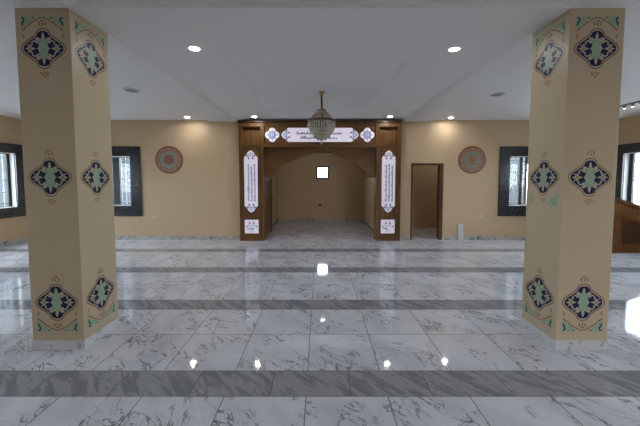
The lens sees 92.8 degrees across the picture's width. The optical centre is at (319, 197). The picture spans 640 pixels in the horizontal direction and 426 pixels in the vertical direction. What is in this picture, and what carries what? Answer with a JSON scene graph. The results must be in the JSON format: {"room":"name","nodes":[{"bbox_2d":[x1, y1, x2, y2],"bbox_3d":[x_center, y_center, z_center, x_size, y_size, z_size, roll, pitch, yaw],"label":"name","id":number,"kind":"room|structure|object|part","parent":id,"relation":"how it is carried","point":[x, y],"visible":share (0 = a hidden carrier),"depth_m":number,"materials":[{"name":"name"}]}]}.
{"room":"mosque","nodes":[
{"label":"mosque","id":0,"kind":"room"},
{"bbox_2d":[0,115,26,241],"bbox_3d":[-7.750,-0.152,1.494,0.200,3.300,13.000,0,3,0],"label":"wall","id":1,"kind":"structure","parent":0,"point":[12,228],"depth_m":7.56,"materials":[{"name":"beige paint"}]},
{"bbox_2d":[0,143,25,218],"bbox_3d":[-7.720,-0.386,6.934,0.240,1.813,1.930,0,3,0],"label":"window","id":2,"kind":"structure","parent":1,"relation":"in","point":[16,206],"depth_m":7.64,"materials":[{"name":"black stone"}]},
{"bbox_2d":[0,154,6,205],"bbox_3d":[-7.830,-0.394,6.934,0.020,1.350,1.450,0,3,0],"label":"grille","id":3,"kind":"object","parent":2,"relation":"attached to","point":[2,157],"depth_m":7.55,"materials":[{"name":"paint"}]},
{"bbox_3d":[-7.790,-0.394,6.934,0.060,1.350,1.450,0,3,0],"label":"frame","id":4,"kind":"part","parent":2,"relation":"part of","materials":[{"name":"metal"}]},
{"bbox_2d":[0,237,27,245],"bbox_3d":[-7.643,1.448,1.587,0.014,0.095,13.000,0,3,0],"label":"baseboard","id":5,"kind":"structure","parent":1,"relation":"attached to","point":[25,238],"depth_m":7.59,"materials":[{"name":"stone"}]},
{"bbox_2d":[272,172,277,223],"bbox_3d":[-1.700,-0.539,9.860,0.200,3.100,3.350,0,3,0],"label":"wall","id":6,"kind":"structure","parent":0,"point":[275,177],"depth_m":10.96,"materials":[{"name":"beige paint"}]},
{"bbox_2d":[266,177,272,234],"bbox_3d":[-1.518,0.011,8.831,0.165,2.120,1.170,0,3,0],"label":"door","id":7,"kind":"structure","parent":6,"relation":"in","point":[269,198],"depth_m":8.91,"materials":[{"name":"brown wood"}]},
{"bbox_3d":[-1.540,0.011,8.831,0.120,2.120,1.170,0,3,0],"label":"frame","id":8,"kind":"part","parent":7,"relation":"part of","materials":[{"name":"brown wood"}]},
{"bbox_2d":[0,222,639,425],"bbox_3d":[-0.015,1.465,3.391,15.670,0.150,17.000,0,3,0],"label":"floor","id":9,"kind":"structure","parent":0,"point":[308,323],"depth_m":2.98,"materials":[{"name":"stone"}]},
{"bbox_2d":[15,8,119,349],"bbox_3d":[-2.441,-0.135,3.002,0.493,3.090,0.493,0,3,0],"label":"square pillar","id":10,"kind":"structure","parent":9,"relation":"on","point":[62,57],"depth_m":2.80,"materials":[{"name":"beige paint"}]},
{"bbox_3d":[-2.441,1.361,3.089,0.493,0.093,0.493,0,3,0],"label":"marble skirting","id":11,"kind":"part","parent":10,"relation":"part of","materials":[{"name":"white stone"}]},
{"bbox_2d":[272,219,372,231],"bbox_3d":[0.010,0.960,9.958,3.220,0.095,3.330,0,3,0],"label":"baseboard","id":12,"kind":"structure","parent":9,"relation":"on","point":[278,220],"depth_m":11.61,"materials":[{"name":"stone"}]},
{"bbox_2d":[458,224,463,239],"bbox_3d":[3.700,0.910,8.018,0.144,0.423,0.072,0,3,0],"label":"stone offcut","id":13,"kind":"object","parent":9,"relation":"on","point":[460,226],"visible":1,"depth_m":8.01,"materials":[{"name":"white stone"}]},
{"bbox_2d":[520,8,624,349],"bbox_3d":[2.441,-0.135,3.002,0.493,3.090,0.493,0,3,0],"label":"square pillar","id":14,"kind":"structure","parent":9,"relation":"on","point":[576,72],"depth_m":2.80,"materials":[{"name":"beige paint"}]},
{"bbox_3d":[2.441,1.361,3.089,0.493,0.093,0.493,0,3,0],"label":"marble skirting","id":15,"kind":"part","parent":14,"relation":"part of","materials":[{"name":"white stone"}]},
{"bbox_2d":[612,197,639,252],"bbox_3d":[6.535,0.455,6.988,1.730,1.448,0.830,0,3,0],"label":"stairs","id":16,"kind":"structure","parent":9,"relation":"on","point":[626,223],"depth_m":6.61,"materials":[{"name":"brown wood"}]},
{"bbox_3d":[6.500,0.647,6.614,1.640,0.908,0.031,0,3,0],"label":"panel frame","id":17,"kind":"part","parent":16,"relation":"part of","materials":[{"name":"brown wood"}]},
{"bbox_3d":[6.500,0.451,6.612,1.640,0.616,0.070,0,3,0],"label":"rail","id":18,"kind":"part","parent":16,"relation":"part of","materials":[{"name":"brown wood"}]},
{"bbox_3d":[6.500,0.073,6.595,1.640,0.641,0.090,0,3,0],"label":"handrail","id":19,"kind":"part","parent":16,"relation":"part of","materials":[{"name":"brown wood"}]},
{"bbox_3d":[6.500,0.646,6.639,1.640,0.908,0.020,0,3,0],"label":"panel","id":20,"kind":"part","parent":16,"relation":"part of","materials":[{"name":"brown wood"}]},
{"bbox_2d":[0,0,639,119],"bbox_3d":[-0.015,-1.732,1.402,15.670,0.200,13.400,0,3,0],"label":"ceiling","id":21,"kind":"structure","parent":0,"point":[264,76],"depth_m":4.52,"materials":[{"name":"white paint"}]},
{"bbox_2d":[0,0,78,7],"bbox_3d":[-2.525,-1.463,-1.205,0.870,0.052,7.764,0,3,0],"label":"ceiling beam","id":22,"kind":"structure","parent":21,"relation":"attached to","point":[3,3],"depth_m":2.62,"materials":[{"name":"white paint"}]},
{"bbox_2d":[123,88,140,92],"bbox_3d":[-3.250,-1.848,5.261,0.264,0.016,0.264,0,3,0],"label":"ceiling speaker","id":23,"kind":"object","parent":21,"relation":"attached to","point":[131,90],"visible":1,"depth_m":5.25,"materials":[{"name":"white plastic"}]},
{"bbox_2d":[125,89,138,91],"bbox_3d":[-3.250,-1.846,5.261,0.212,0.004,0.212,0,3,0],"label":"grille","id":24,"kind":"object","parent":23,"relation":"attached to","point":[127,90],"depth_m":5.24,"materials":[{"name":"grey metal"}]},
{"bbox_2d":[107,34,237,121],"bbox_3d":[-2.525,-1.855,5.524,0.870,0.052,4.755,0,3,0],"label":"ceiling beam","id":25,"kind":"structure","parent":21,"relation":"attached to","point":[125,58],"depth_m":4.53,"materials":[{"name":"white paint"}]},
{"bbox_2d":[187,45,201,51],"bbox_3d":[-1.478,-1.753,3.584,0.160,0.010,0.160,0,3,0],"label":"recessed light","id":26,"kind":"object","parent":21,"relation":"in","point":[190,47],"visible":1,"depth_m":3.58,"materials":[{"name":"white plastic"}]},
{"bbox_2d":[0,3,639,33],"bbox_3d":[-0.015,-1.703,2.910,15.270,0.052,0.481,0,3,0],"label":"ceiling beam","id":27,"kind":"structure","parent":21,"relation":"attached to","point":[111,18],"depth_m":2.83,"materials":[{"name":"white paint"}]},
{"bbox_2d":[308,91,335,143],"bbox_3d":[0.030,-1.432,5.506,0.512,0.935,0.512,0,3,0],"label":"crystal chandelier","id":28,"kind":"object","parent":21,"relation":"hanging from","point":[325,126],"visible":1,"depth_m":5.41,"materials":[{"name":"clear glass"}]},
{"bbox_3d":[0.030,-1.445,5.505,0.200,0.810,0.200,0,3,0],"label":"hanging rod","id":29,"kind":"part","parent":28,"relation":"part of","materials":[{"name":"brown metal"}]},
{"bbox_2d":[447,46,461,51],"bbox_3d":[1.587,-1.755,3.604,0.160,0.010,0.160,0,3,0],"label":"recessed light","id":30,"kind":"object","parent":21,"relation":"in","point":[453,48],"visible":1,"depth_m":3.59,"materials":[{"name":"white plastic"}]},
{"bbox_2d":[402,34,532,121],"bbox_3d":[2.525,-1.855,5.524,0.870,0.052,4.755,0,3,0],"label":"ceiling beam","id":31,"kind":"structure","parent":21,"relation":"attached to","point":[514,58],"depth_m":4.53,"materials":[{"name":"white paint"}]},
{"bbox_2d":[489,92,505,96],"bbox_3d":[3.210,-1.863,5.521,0.264,0.016,0.264,0,3,0],"label":"ceiling speaker","id":32,"kind":"object","parent":21,"relation":"attached to","point":[498,94],"visible":1,"depth_m":5.49,"materials":[{"name":"white plastic"}]},
{"bbox_2d":[561,0,639,7],"bbox_3d":[2.525,-1.463,-1.205,0.870,0.052,7.764,0,3,0],"label":"ceiling beam","id":33,"kind":"structure","parent":21,"relation":"attached to","point":[569,3],"depth_m":2.62,"materials":[{"name":"white paint"}]},
{"bbox_2d":[620,101,639,108],"bbox_3d":[6.260,-1.844,5.787,0.060,0.085,1.270,0,3,0],"label":"track spotlight","id":34,"kind":"object","parent":21,"relation":"attached to","point":[632,104],"visible":0.98,"depth_m":6.12,"materials":[{"name":"grey metal"}]},
{"bbox_2d":[110,120,529,235],"bbox_3d":[-0.015,-0.536,8.082,15.270,3.300,0.200,0,3,0],"label":"wall","id":35,"kind":"structure","parent":0,"point":[202,198],"depth_m":7.98,"materials":[{"name":"beige paint"}]},
{"bbox_2d":[112,146,142,215],"bbox_3d":[-5.625,-0.427,8.059,1.890,1.816,0.240,0,3,0],"label":"window","id":36,"kind":"structure","parent":35,"relation":"in","point":[118,152],"depth_m":7.99,"materials":[{"name":"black stone"}]},
{"bbox_3d":[-5.625,-0.441,8.128,1.350,1.295,0.060,0,3,0],"label":"frame","id":37,"kind":"part","parent":36,"relation":"part of","materials":[{"name":"metal"}]},
{"bbox_2d":[112,158,130,203],"bbox_3d":[-5.625,-0.443,8.168,1.350,1.295,0.020,0,3,0],"label":"grille","id":38,"kind":"object","parent":36,"relation":"attached to","point":[120,160],"depth_m":8.14,"materials":[{"name":"metal"}]},
{"bbox_2d":[155,146,182,173],"bbox_3d":[-3.935,-0.985,7.945,0.716,0.716,0.022,0,3,0],"label":"wall art","id":39,"kind":"object","parent":35,"relation":"attached to","point":[168,159],"visible":1,"depth_m":7.94,"materials":[{"name":"ceramic"}]},
{"bbox_2d":[237,121,402,240],"bbox_3d":[0.000,-0.425,7.999,4.190,3.088,0.380,0,3,0],"label":"arch surround","id":40,"kind":"object","parent":35,"relation":"attached to","point":[271,156],"visible":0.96,"depth_m":7.87,"materials":[{"name":"brown wood"}]},
{"bbox_2d":[244,151,257,211],"bbox_3d":[-1.778,-0.412,7.852,0.344,1.590,0.013,0,3,0],"label":"sign board","id":41,"kind":"object","parent":40,"relation":"attached to","point":[250,160],"visible":1,"depth_m":7.85,"materials":[{"name":"grey"}]},
{"bbox_3d":[-1.755,-1.592,7.765,0.530,0.485,0.012,0,3,0],"label":"niche moulding","id":42,"kind":"part","parent":40,"relation":"part of","materials":[{"name":"brown wood"}]},
{"bbox_2d":[245,220,258,232],"bbox_3d":[-1.775,0.750,7.922,0.356,0.356,0.010,0,3,0],"label":"square plaque","id":43,"kind":"object","parent":40,"relation":"attached to","point":[251,226],"visible":1,"depth_m":7.92,"materials":[{"name":"grey ceramic"}]},
{"bbox_2d":[265,128,278,141],"bbox_3d":[-1.222,-1.604,7.793,0.360,0.360,0.012,0,3,0],"label":"sign","id":44,"kind":"object","parent":40,"relation":"attached to","point":[272,134],"visible":1,"depth_m":7.79,"materials":[{"name":"grey"}]},
{"bbox_2d":[282,128,357,141],"bbox_3d":[0.000,-1.606,7.793,1.970,0.356,0.013,0,3,0],"label":"banner","id":45,"kind":"object","parent":40,"relation":"attached to","point":[291,134],"visible":0.73,"depth_m":7.79,"materials":[{"name":"grey"}]},
{"bbox_3d":[0.000,-1.934,7.811,4.190,0.053,0.180,0,3,0],"label":"cornice","id":46,"kind":"part","parent":40,"relation":"part of","materials":[{"name":"brown wood"}]},
{"bbox_3d":[0.000,-1.268,7.935,2.898,0.058,0.030,0,3,0],"label":"spandrel rail","id":47,"kind":"part","parent":40,"relation":"part of","materials":[{"name":"brown wood"}]},
{"bbox_2d":[360,128,373,141],"bbox_3d":[1.210,-1.604,7.793,0.360,0.360,0.012,0,3,0],"label":"sign","id":48,"kind":"object","parent":40,"relation":"attached to","point":[367,134],"visible":1,"depth_m":7.79,"materials":[{"name":"grey"}]},
{"bbox_2d":[381,220,394,232],"bbox_3d":[1.760,0.750,7.922,0.356,0.356,0.010,0,3,0],"label":"square plaque","id":49,"kind":"object","parent":40,"relation":"attached to","point":[387,226],"visible":1,"depth_m":7.92,"materials":[{"name":"grey"}]},
{"bbox_2d":[381,151,395,211],"bbox_3d":[1.764,-0.412,7.852,0.344,1.590,0.013,0,3,0],"label":"sign board","id":50,"kind":"object","parent":40,"relation":"attached to","point":[388,160],"visible":1,"depth_m":7.85,"materials":[{"name":"grey"}]},
{"bbox_3d":[1.755,-1.592,7.765,0.530,0.485,0.012,0,3,0],"label":"niche moulding","id":51,"kind":"part","parent":40,"relation":"part of","materials":[{"name":"brown wood"}]},
{"bbox_2d":[115,236,524,239],"bbox_3d":[-0.015,1.070,8.069,15.242,0.095,0.014,0,3,0],"label":"baseboard","id":52,"kind":"structure","parent":35,"relation":"attached to","point":[116,237],"depth_m":8.06,"materials":[{"name":"stone"}]},
{"bbox_2d":[410,163,443,239],"bbox_3d":[2.808,0.103,8.120,0.845,2.020,0.220,0,3,0],"label":"door frame","id":53,"kind":"structure","parent":35,"relation":"in","point":[440,165],"depth_m":8.02,"materials":[{"name":"brown wood"}]},
{"bbox_2d":[458,146,485,173],"bbox_3d":[3.965,-0.985,7.945,0.716,0.716,0.022,0,3,0],"label":"wall art","id":54,"kind":"object","parent":35,"relation":"attached to","point":[472,159],"visible":1,"depth_m":7.94,"materials":[{"name":"ceramic"}]},
{"bbox_2d":[497,146,527,215],"bbox_3d":[5.625,-0.427,8.059,1.890,1.816,0.240,0,3,0],"label":"window","id":55,"kind":"structure","parent":35,"relation":"in","point":[506,152],"depth_m":7.99,"materials":[{"name":"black stone"}]},
{"bbox_3d":[5.625,-0.441,8.128,1.350,1.295,0.060,0,3,0],"label":"frame","id":56,"kind":"part","parent":55,"relation":"part of","materials":[{"name":"metal"}]},
{"bbox_2d":[509,158,527,203],"bbox_3d":[5.625,-0.443,8.168,1.350,1.295,0.020,0,3,0],"label":"grille","id":57,"kind":"object","parent":55,"relation":"attached to","point":[524,171],"depth_m":8.14,"materials":[{"name":"metal"}]},
{"bbox_2d":[278,154,362,218],"bbox_3d":[0.000,-0.643,11.632,3.600,3.100,0.200,0,3,0],"label":"wall","id":58,"kind":"structure","parent":0,"point":[300,194],"depth_m":11.55,"materials":[{"name":"beige paint"}]},
{"bbox_2d":[316,166,328,178],"bbox_3d":[0.100,-0.947,11.532,0.480,0.490,0.060,0,3,0],"label":"window","id":59,"kind":"structure","parent":58,"relation":"in","point":[317,167],"depth_m":11.50,"materials":[{"name":"metal"}]},
{"bbox_2d":[363,173,373,228],"bbox_3d":[1.710,-0.539,9.860,0.180,3.100,3.350,0,3,0],"label":"wall","id":60,"kind":"structure","parent":0,"point":[368,182],"depth_m":10.18,"materials":[{"name":"beige paint"}]},
{"bbox_2d":[412,165,437,227],"bbox_3d":[3.100,-0.551,10.060,2.600,3.100,0.150,0,3,0],"label":"wall","id":61,"kind":"structure","parent":0,"point":[425,177],"depth_m":10.02,"materials":[{"name":"beige paint"}]},
{"bbox_2d":[618,115,639,193],"bbox_3d":[7.720,-0.152,1.494,0.200,3.300,13.000,0,3,0],"label":"wall","id":62,"kind":"structure","parent":0,"point":[629,127],"depth_m":7.50,"materials":[{"name":"beige paint"}]},
{"bbox_2d":[615,142,639,204],"bbox_3d":[7.690,-0.386,6.934,0.240,1.813,1.930,0,3,0],"label":"window","id":63,"kind":"structure","parent":62,"relation":"in","point":[626,167],"depth_m":7.62,"materials":[{"name":"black stone"}]},
{"bbox_3d":[7.760,-0.394,6.934,0.060,1.350,1.450,0,3,0],"label":"frame","id":64,"kind":"part","parent":63,"relation":"part of","materials":[{"name":"metal"}]},
{"bbox_2d":[634,154,639,204],"bbox_3d":[7.800,-0.394,6.934,0.020,1.350,1.450,0,3,0],"label":"grille","id":65,"kind":"object","parent":63,"relation":"attached to","point":[635,155],"depth_m":7.52,"materials":[{"name":"paint"}]},
{"label":"outside","id":66,"kind":"structure","parent":0,"visible":0},
{"bbox_2d":[526,193,639,204],"bbox_3d":[0.000,1.936,2.617,80.000,0.200,85.000,0,3,0],"label":"ground","id":67,"kind":"structure","parent":66,"point":[636,197],"depth_m":30.91,"materials":[{"name":"white"}]},
{"bbox_2d":[0,154,130,206],"bbox_3d":[-10.100,-1.415,11.988,11.800,5.400,0.300,0,3,0],"label":"wall","id":68,"kind":"structure","parent":67,"relation":"on","point":[125,178],"depth_m":11.90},
{"bbox_2d":[509,158,524,203],"bbox_3d":[6.850,-1.415,11.988,4.300,5.400,0.300,0,3,0],"label":"wall","id":69,"kind":"structure","parent":67,"relation":"on","point":[513,178],"depth_m":11.88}
]}

